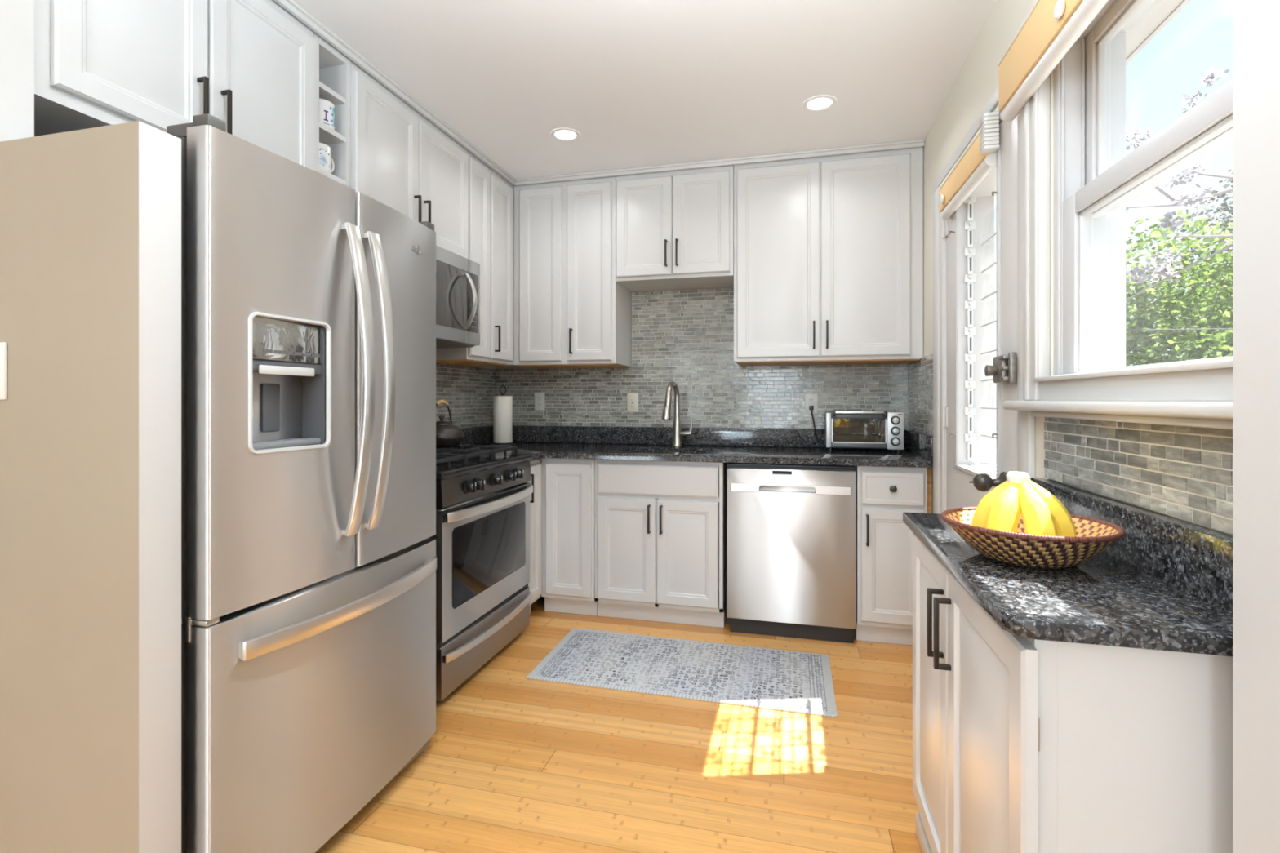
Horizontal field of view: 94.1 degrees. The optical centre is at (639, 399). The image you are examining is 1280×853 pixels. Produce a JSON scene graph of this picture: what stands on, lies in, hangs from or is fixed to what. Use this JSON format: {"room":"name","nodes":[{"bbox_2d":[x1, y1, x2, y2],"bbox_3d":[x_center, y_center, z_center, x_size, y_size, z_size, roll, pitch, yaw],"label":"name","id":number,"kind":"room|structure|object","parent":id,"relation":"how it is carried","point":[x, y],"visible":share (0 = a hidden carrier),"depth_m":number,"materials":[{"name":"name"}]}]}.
{"room":"kitchen","nodes":[
{"label":"kitchen","id":0,"kind":"room"},
{"bbox_2d":[0,0,181,852],"bbox_3d":[-1.900,-0.070,1.384,2.037,2.420,0.079,0,0,14],"label":"wall","id":1,"kind":"structure","parent":0,"point":[91,218],"depth_m":1.14,"materials":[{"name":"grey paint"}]},
{"bbox_2d":[0,342,7,399],"bbox_3d":[-1.300,-0.057,1.184,0.098,0.114,0.014,0,0,14],"label":"switch plate","id":2,"kind":"object","parent":1,"relation":"attached to","point":[3,345],"visible":1,"depth_m":1.18,"materials":[{"name":"white plastic"}]},
{"bbox_2d":[273,0,515,186],"bbox_3d":[-1.004,-1.265,2.375,0.030,0.030,2.284,0,0,14],"label":"trim","id":3,"kind":"structure","parent":1,"relation":"attached to","point":[291,6],"depth_m":2.33,"materials":[{"name":"white paint"}]},
{"bbox_2d":[435,363,495,428],"bbox_3d":[-1.329,-0.070,2.644,0.127,2.420,2.645,0,0,14],"label":"wall","id":4,"kind":"structure","parent":0,"point":[468,392],"depth_m":3.54,"materials":[{"name":"grey tile"}]},
{"bbox_2d":[34,0,315,170],"bbox_3d":[-1.334,-0.970,1.685,0.353,0.619,0.784,0,0,14],"label":"upper cabinet","id":5,"kind":"object","parent":4,"relation":"attached to","point":[249,65],"visible":0.53,"depth_m":1.57,"materials":[{"name":"white paint"}]},
{"bbox_2d":[313,31,351,187],"bbox_3d":[-1.240,-0.970,2.159,0.303,0.619,0.174,0,0,14],"label":"upper cabinet","id":6,"kind":"object","parent":4,"relation":"attached to","point":[332,67],"visible":0.18,"depth_m":2.19,"materials":[{"name":"white paint"}]},
{"bbox_2d":[319,98,334,130],"bbox_3d":[-1.141,-1.011,2.128,0.091,0.096,0.082,0,0,-25],"label":"mug","id":7,"kind":"object","parent":6,"relation":"on","point":[326,108],"visible":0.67,"depth_m":2.10,"materials":[{"name":"white ceramic"}]},
{"bbox_2d":[329,106,334,126],"bbox_3d":[-1.098,-1.012,2.131,0.005,0.071,0.040,0,0,-2],"label":"print","id":8,"kind":"object","parent":7,"relation":"attached to","point":[331,108],"depth_m":2.12},
{"bbox_2d":[319,142,334,173],"bbox_3d":[-1.144,-0.851,2.121,0.082,0.096,0.099,0,0,-14],"label":"mug","id":9,"kind":"object","parent":6,"relation":"on","point":[326,163],"visible":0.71,"depth_m":2.10,"materials":[{"name":"white ceramic"}]},
{"bbox_2d":[319,154,329,168],"bbox_3d":[-1.109,-0.838,2.093,0.007,0.039,0.045,0,0,30],"label":"print","id":10,"kind":"object","parent":9,"relation":"attached to","point":[324,159],"depth_m":2.09},
{"bbox_2d":[319,80,346,105],"bbox_3d":[-1.236,-1.095,2.158,0.291,0.018,0.130,0,0,14],"label":"shelf","id":11,"kind":"object","parent":6,"relation":"attached to","point":[326,93],"depth_m":2.14,"materials":[{"name":"white paint"}]},
{"bbox_2d":[319,121,346,144],"bbox_3d":[-1.236,-0.954,2.158,0.291,0.018,0.130,0,0,14],"label":"shelf","id":12,"kind":"object","parent":6,"relation":"attached to","point":[327,135],"depth_m":2.15,"materials":[{"name":"white paint"}]},
{"bbox_2d":[319,168,346,185],"bbox_3d":[-1.236,-0.794,2.158,0.291,0.018,0.130,0,0,14],"label":"shelf","id":13,"kind":"object","parent":6,"relation":"attached to","point":[342,180],"depth_m":2.13,"materials":[{"name":"white paint"}]},
{"bbox_2d":[351,60,468,259],"bbox_3d":[-1.094,-0.977,2.632,0.353,0.604,0.810,0,0,14],"label":"upper cabinet","id":14,"kind":"object","parent":4,"relation":"attached to","point":[401,160],"visible":0.56,"depth_m":2.50,"materials":[{"name":"white paint"}]},
{"bbox_2d":[435,245,479,348],"bbox_3d":[-1.042,-0.466,2.620,0.454,0.413,0.759,0,0,14],"label":"microwave","id":15,"kind":"object","parent":14,"relation":"attached to","point":[457,277],"visible":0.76,"depth_m":2.74,"materials":[{"name":"grey metal"}]},
{"bbox_2d":[435,149,490,363],"bbox_3d":[-0.982,-0.739,3.139,0.322,1.080,0.222,0,0,14],"label":"upper cabinet","id":16,"kind":"object","parent":4,"relation":"attached to","point":[479,175],"visible":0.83,"depth_m":3.10,"materials":[{"name":"white paint"}]},
{"bbox_2d":[441,166,513,366],"bbox_3d":[-0.903,-0.739,3.387,0.353,1.080,0.291,0,0,14],"label":"upper cabinet","id":17,"kind":"object","parent":4,"relation":"attached to","point":[501,190],"visible":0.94,"depth_m":3.33,"materials":[{"name":"white paint"}]},
{"bbox_2d":[315,595,920,852],"bbox_3d":[-1.138,1.200,0.598,4.100,0.120,6.800,0,0,14],"label":"floor","id":18,"kind":"structure","parent":0,"point":[513,762],"depth_m":1.85,"materials":[{"name":"brown wood"}]},
{"bbox_2d":[166,113,436,852],"bbox_3d":[-1.078,0.284,1.641,0.841,1.712,0.791,0,0,14],"label":"refrigerator","id":19,"kind":"object","parent":18,"relation":"on","point":[308,559],"visible":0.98,"depth_m":1.39,"materials":[{"name":"grey metal"}]},
{"bbox_2d":[252,359,320,374],"bbox_3d":[-0.842,-0.075,1.374,0.074,0.026,0.198,0,0,14],"label":"dispenser light","id":20,"kind":"object","parent":19,"relation":"attached to","point":[260,366],"depth_m":1.36,"materials":[{"name":"grey plastic"}]},
{"bbox_2d":[427,444,533,701],"bbox_3d":[-0.911,0.681,2.620,0.700,0.918,0.776,0,0,14],"label":"gas range","id":21,"kind":"object","parent":18,"relation":"on","point":[483,596],"visible":0.52,"depth_m":2.45,"materials":[{"name":"silver metal"}]},
{"bbox_2d":[435,400,465,447],"bbox_3d":[-0.936,0.111,2.813,0.213,0.221,0.219,0,0,-43],"label":"teapot","id":22,"kind":"object","parent":21,"relation":"on","point":[447,434],"visible":0.72,"depth_m":2.76,"materials":[{"name":"metal"}]},
{"bbox_2d":[435,453,531,479],"bbox_3d":[-0.936,0.281,2.626,0.641,0.029,0.776,0,0,14],"label":"cooktop","id":23,"kind":"object","parent":21,"relation":"in","point":[473,467],"depth_m":2.50,"materials":[{"name":"black metal"}]},
{"bbox_2d":[526,459,541,613],"bbox_3d":[-0.816,0.722,3.122,0.635,0.834,0.225,0,0,14],"label":"base cabinet","id":24,"kind":"object","parent":18,"relation":"on","point":[535,584],"visible":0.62,"depth_m":3.08,"materials":[{"name":"white paint"}]},
{"bbox_2d":[453,425,933,467],"bbox_3d":[0.162,0.235,3.191,2.515,0.138,0.850,0,0,14],"label":"countertop","id":25,"kind":"structure","parent":24,"relation":"on","point":[718,445],"depth_m":3.38,"materials":[{"name":"stone"}]},
{"bbox_2d":[489,385,515,445],"bbox_3d":[-0.816,0.092,3.543,0.156,0.359,0.156,0,0,14],"label":"paper towel holder","id":26,"kind":"object","parent":25,"relation":"on","point":[502,393],"visible":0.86,"depth_m":3.54,"materials":[{"name":"black metal"}]},
{"bbox_2d":[493,395,512,443],"bbox_3d":[-0.816,0.116,3.543,0.110,0.276,0.110,0,0,14],"label":"paper towel roll","id":27,"kind":"object","parent":26,"relation":"on","point":[502,405],"visible":1,"depth_m":3.50,"materials":[{"name":"white paper"}]},
{"bbox_2d":[661,381,693,447],"bbox_3d":[0.189,0.083,3.396,0.114,0.378,0.231,0,0,45],"label":"faucet","id":28,"kind":"object","parent":25,"relation":"on","point":[677,433],"visible":1,"depth_m":3.43,"materials":[{"name":"silver metal"}]},
{"bbox_2d":[808,405,903,452],"bbox_3d":[1.160,0.152,3.223,0.464,0.240,0.260,0,0,14],"label":"toaster oven","id":29,"kind":"object","parent":25,"relation":"on","point":[842,429],"visible":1,"depth_m":3.17,"materials":[{"name":"grey metal"}]},
{"bbox_2d":[541,457,597,615],"bbox_3d":[-0.310,0.722,3.414,0.296,0.834,0.619,0,0,14],"label":"base cabinet","id":30,"kind":"object","parent":18,"relation":"on","point":[567,485],"visible":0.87,"depth_m":3.12,"materials":[{"name":"white paint"}]},
{"bbox_2d":[595,459,727,627],"bbox_3d":[0.154,0.722,3.280,0.663,0.834,0.650,0,0,14],"label":"base cabinet","id":31,"kind":"object","parent":18,"relation":"on","point":[660,526],"visible":0.97,"depth_m":3.00,"materials":[{"name":"white paint"}]},
{"bbox_2d":[526,627,837,717],"bbox_3d":[0.188,1.136,2.547,1.212,0.007,0.550,0,0,14],"label":"rug","id":32,"kind":"object","parent":18,"relation":"on","point":[781,680],"visible":1,"depth_m":2.50,"materials":[{"name":"grey fabric"}]},
{"bbox_2d":[726,462,856,643],"bbox_3d":[0.783,0.727,3.115,0.601,0.824,0.584,0,0,14],"label":"dishwasher","id":33,"kind":"object","parent":18,"relation":"on","point":[791,529],"visible":1,"depth_m":2.84,"materials":[{"name":"silver metal"}]},
{"bbox_2d":[854,466,932,645],"bbox_3d":[1.242,0.722,3.005,0.330,0.834,0.650,0,0,14],"label":"base cabinet","id":34,"kind":"object","parent":18,"relation":"on","point":[884,542],"visible":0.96,"depth_m":2.74,"materials":[{"name":"white paint"}]},
{"bbox_2d":[912,532,1232,852],"bbox_3d":[0.755,0.733,1.163,0.335,0.812,0.774,0,0,14],"label":"base cabinet","id":35,"kind":"object","parent":18,"relation":"on","point":[1020,744],"visible":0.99,"depth_m":0.82,"materials":[{"name":"white paint"}]},
{"bbox_2d":[902,477,1232,657],"bbox_3d":[0.767,0.263,1.158,0.338,0.126,0.854,0,0,14],"label":"countertop","id":36,"kind":"structure","parent":35,"relation":"on","point":[1166,584],"depth_m":0.92,"materials":[{"name":"stone"}]},
{"bbox_2d":[940,506,1125,568],"bbox_3d":[0.727,0.263,1.120,0.289,0.074,0.289,0,0,14],"label":"woven basket","id":37,"kind":"object","parent":36,"relation":"on","point":[1094,535],"visible":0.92,"depth_m":1.04,"materials":[{"name":"brown wicker"}]},
{"bbox_2d":[971,471,1076,537],"bbox_3d":[0.711,0.211,1.109,0.168,0.147,0.096,0,0,32],"label":"banana bunch","id":38,"kind":"object","parent":37,"relation":"in","point":[1042,513],"visible":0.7,"depth_m":1.09,"materials":[{"name":"yellow plant"}]},
{"bbox_2d":[293,0,996,179],"bbox_3d":[-1.138,-1.330,0.598,4.100,0.100,6.800,0,0,14],"label":"ceiling","id":39,"kind":"structure","parent":0,"point":[642,82],"depth_m":2.30,"materials":[{"name":"white paint"}]},
{"bbox_2d":[550,127,580,141],"bbox_3d":[-0.359,-1.278,2.871,0.146,0.004,0.146,0,0,14],"label":"recessed light","id":40,"kind":"object","parent":39,"relation":"in","point":[562,134],"visible":1,"depth_m":2.86,"materials":[{"name":"white"}]},
{"bbox_2d":[801,94,837,111],"bbox_3d":[0.774,-1.278,2.569,0.146,0.004,0.146,0,0,14],"label":"recessed light","id":41,"kind":"object","parent":39,"relation":"in","point":[819,103],"visible":1,"depth_m":2.56,"materials":[{"name":"white"}]},
{"bbox_2d":[494,287,908,462],"bbox_3d":[0.307,-0.070,3.660,2.800,2.420,0.152,0,0,14],"label":"wall","id":42,"kind":"structure","parent":0,"point":[685,338],"depth_m":3.58,"materials":[{"name":"grey tile"}]},
{"bbox_2d":[534,392,544,410],"bbox_3d":[-0.643,0.010,3.816,0.072,0.116,0.007,0,0,14],"label":"wall outlet","id":43,"kind":"object","parent":42,"relation":"attached to","point":[539,397],"visible":1,"depth_m":3.81,"materials":[{"name":"white plastic"}]},
{"bbox_2d":[513,176,631,368],"bbox_3d":[-0.403,-0.739,3.566,0.624,1.080,0.399,0,0,14],"label":"upper cabinet","id":44,"kind":"object","parent":42,"relation":"attached to","point":[571,309],"visible":1,"depth_m":3.41,"materials":[{"name":"white paint"}]},
{"bbox_2d":[626,393,638,412],"bbox_3d":[-0.045,0.018,3.664,0.072,0.116,0.009,0,0,14],"label":"outlet","id":45,"kind":"object","parent":42,"relation":"attached to","point":[632,398],"visible":1,"depth_m":3.66,"materials":[{"name":"beige plastic"}]},
{"bbox_2d":[630,397,635,408],"bbox_3d":[-0.045,0.018,3.662,0.033,0.066,0.002,0,0,14],"label":"socket","id":46,"kind":"object","parent":45,"relation":"attached to","point":[632,399],"depth_m":3.66,"materials":[{"name":"grey plastic"}]},
{"bbox_2d":[616,164,733,292],"bbox_3d":[0.219,-0.973,3.409,0.653,0.613,0.399,0,0,14],"label":"upper cabinet","id":47,"kind":"object","parent":42,"relation":"attached to","point":[675,228],"visible":0.99,"depth_m":3.25,"materials":[{"name":"white paint"}]},
{"bbox_2d":[514,138,924,186],"bbox_3d":[0.330,-1.265,3.201,2.209,0.030,0.030,0,0,14],"label":"trim","id":48,"kind":"structure","parent":42,"relation":"attached to","point":[915,143],"depth_m":3.16,"materials":[{"name":"white paint"}]},
{"bbox_2d":[804,393,817,413],"bbox_3d":[0.979,0.023,3.405,0.072,0.116,0.007,0,0,14],"label":"wall outlet","id":49,"kind":"object","parent":42,"relation":"attached to","point":[811,399],"visible":1,"depth_m":3.40,"materials":[{"name":"white plastic"}]},
{"bbox_2d":[808,397,813,402],"bbox_3d":[0.979,0.002,3.403,0.033,0.029,0.002,0,0,14],"label":"socket","id":50,"kind":"object","parent":49,"relation":"attached to","point":[810,399],"depth_m":3.40,"materials":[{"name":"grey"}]},
{"bbox_2d":[733,146,923,365],"bbox_3d":[0.990,-0.739,3.214,0.931,1.080,0.399,0,0,14],"label":"upper cabinet","id":51,"kind":"object","parent":42,"relation":"attached to","point":[828,250],"visible":1,"depth_m":3.05,"materials":[{"name":"white paint"}]},
{"bbox_2d":[908,0,1232,536],"bbox_3d":[1.237,-0.070,1.977,0.172,2.420,2.680,0,0,14],"label":"wall","id":52,"kind":"structure","parent":0,"point":[1184,473],"depth_m":1.35,"materials":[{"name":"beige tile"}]},
{"bbox_2d":[908,353,933,435],"bbox_3d":[1.402,-0.024,2.975,0.002,0.374,0.630,0,0,14],"label":"backsplash","id":53,"kind":"structure","parent":52,"relation":"attached to","point":[922,394],"depth_m":2.96,"materials":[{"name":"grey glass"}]},
{"bbox_2d":[938,111,999,219],"bbox_3d":[1.160,-0.807,2.125,0.058,0.148,0.630,0,0,14],"label":"roller shade","id":54,"kind":"object","parent":52,"relation":"attached to","point":[975,163],"visible":0.99,"depth_m":2.01,"materials":[{"name":"fabric"}]},
{"bbox_2d":[942,115,1017,510],"bbox_3d":[1.206,0.140,2.078,0.260,1.989,0.823,0,0,14],"label":"door","id":55,"kind":"structure","parent":52,"relation":"in","point":[973,369],"depth_m":2.30,"materials":[{"name":"white wood"}]},
{"bbox_2d":[932,86,1035,514],"bbox_3d":[1.184,0.089,2.127,0.028,2.099,1.105,0,0,14],"label":"trim","id":56,"kind":"structure","parent":52,"relation":"attached to","point":[1025,422],"depth_m":2.48,"materials":[{"name":"white wood"}]},
{"bbox_2d":[1023,74,1049,400],"bbox_3d":[0.933,-0.509,1.151,0.036,1.022,0.920,0,0,14],"label":"trim","id":57,"kind":"structure","parent":52,"relation":"attached to","point":[1037,109],"depth_m":1.52,"materials":[{"name":"white wood"}]},
{"bbox_2d":[1003,0,1232,429],"bbox_3d":[1.002,-0.439,1.172,0.212,0.962,0.996,0,0,14],"label":"window","id":58,"kind":"structure","parent":52,"relation":"in","point":[1095,179],"depth_m":1.40,"materials":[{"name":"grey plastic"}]},
{"bbox_2d":[997,0,1108,121],"bbox_3d":[0.907,-0.871,1.199,0.057,0.176,1.000,0,0,14],"label":"roller shade","id":59,"kind":"object","parent":58,"relation":"attached to","point":[1050,28],"visible":1,"depth_m":1.43,"materials":[{"name":"fabric"}]},
{"bbox_2d":[1044,417,1232,533],"bbox_3d":[0.931,0.116,1.114,0.002,0.164,0.846,0,0,14],"label":"backsplash","id":60,"kind":"structure","parent":52,"relation":"attached to","point":[1210,443],"depth_m":1.07,"materials":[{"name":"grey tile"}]},
{"bbox_2d":[994,0,1191,195],"bbox_3d":[1.250,-1.145,1.231,0.220,0.190,9.000,0,0,14],"label":"trim","id":61,"kind":"structure","parent":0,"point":[1160,13],"depth_m":1.67,"materials":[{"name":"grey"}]},
{"bbox_2d":[1232,0,1279,852],"bbox_3d":[0.381,-0.070,-1.190,0.278,2.420,3.880,0,0,14],"label":"wall","id":62,"kind":"structure","parent":0,"point":[1255,23],"depth_m":0.69,"materials":[{"name":"grey paint"}]},
{"label":"outside","id":63,"kind":"structure","parent":0,"visible":0},
{"bbox_2d":[994,428,996,465],"bbox_3d":[18.364,1.890,9.794,29.200,0.300,52.000,0,0,14],"label":"ground","id":64,"kind":"structure","parent":63,"point":[995,429],"depth_m":21.28,"materials":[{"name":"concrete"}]},
{"bbox_2d":[1125,209,1232,366],"bbox_3d":[7.017,-0.394,7.968,3.702,4.272,2.954,0,0,14],"label":"leafy tree","id":65,"kind":"object","parent":64,"relation":"on","point":[1148,351],"visible":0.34,"depth_m":7.72,"materials":[{"name":"green plant"}]},
{"bbox_2d":[1125,66,1232,300],"bbox_3d":[5.807,-0.653,5.216,2.942,4.800,0.691,0,0,43],"label":"flowering tree","id":66,"kind":"object","parent":64,"relation":"on","point":[1165,271],"visible":0.48,"depth_m":5.73,"materials":[{"name":"grey plant"}]},
{"bbox_2d":[1161,168,1232,334],"bbox_3d":[9.838,-1.157,8.917,3.098,5.803,2.805,0,0,14],"label":"tree","id":67,"kind":"object","parent":64,"relation":"on","point":[1224,204],"visible":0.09,"depth_m":9.48,"materials":[{"name":"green plant"}]},
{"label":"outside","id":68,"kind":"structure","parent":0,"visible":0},
{"bbox_2d":[1125,328,1232,330],"bbox_3d":[6.844,-0.685,5.236,6.307,0.060,0.022,0,0,17],"label":"overhead wire","id":69,"kind":"object","parent":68,"point":[1205,328],"visible":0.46,"depth_m":5.74,"materials":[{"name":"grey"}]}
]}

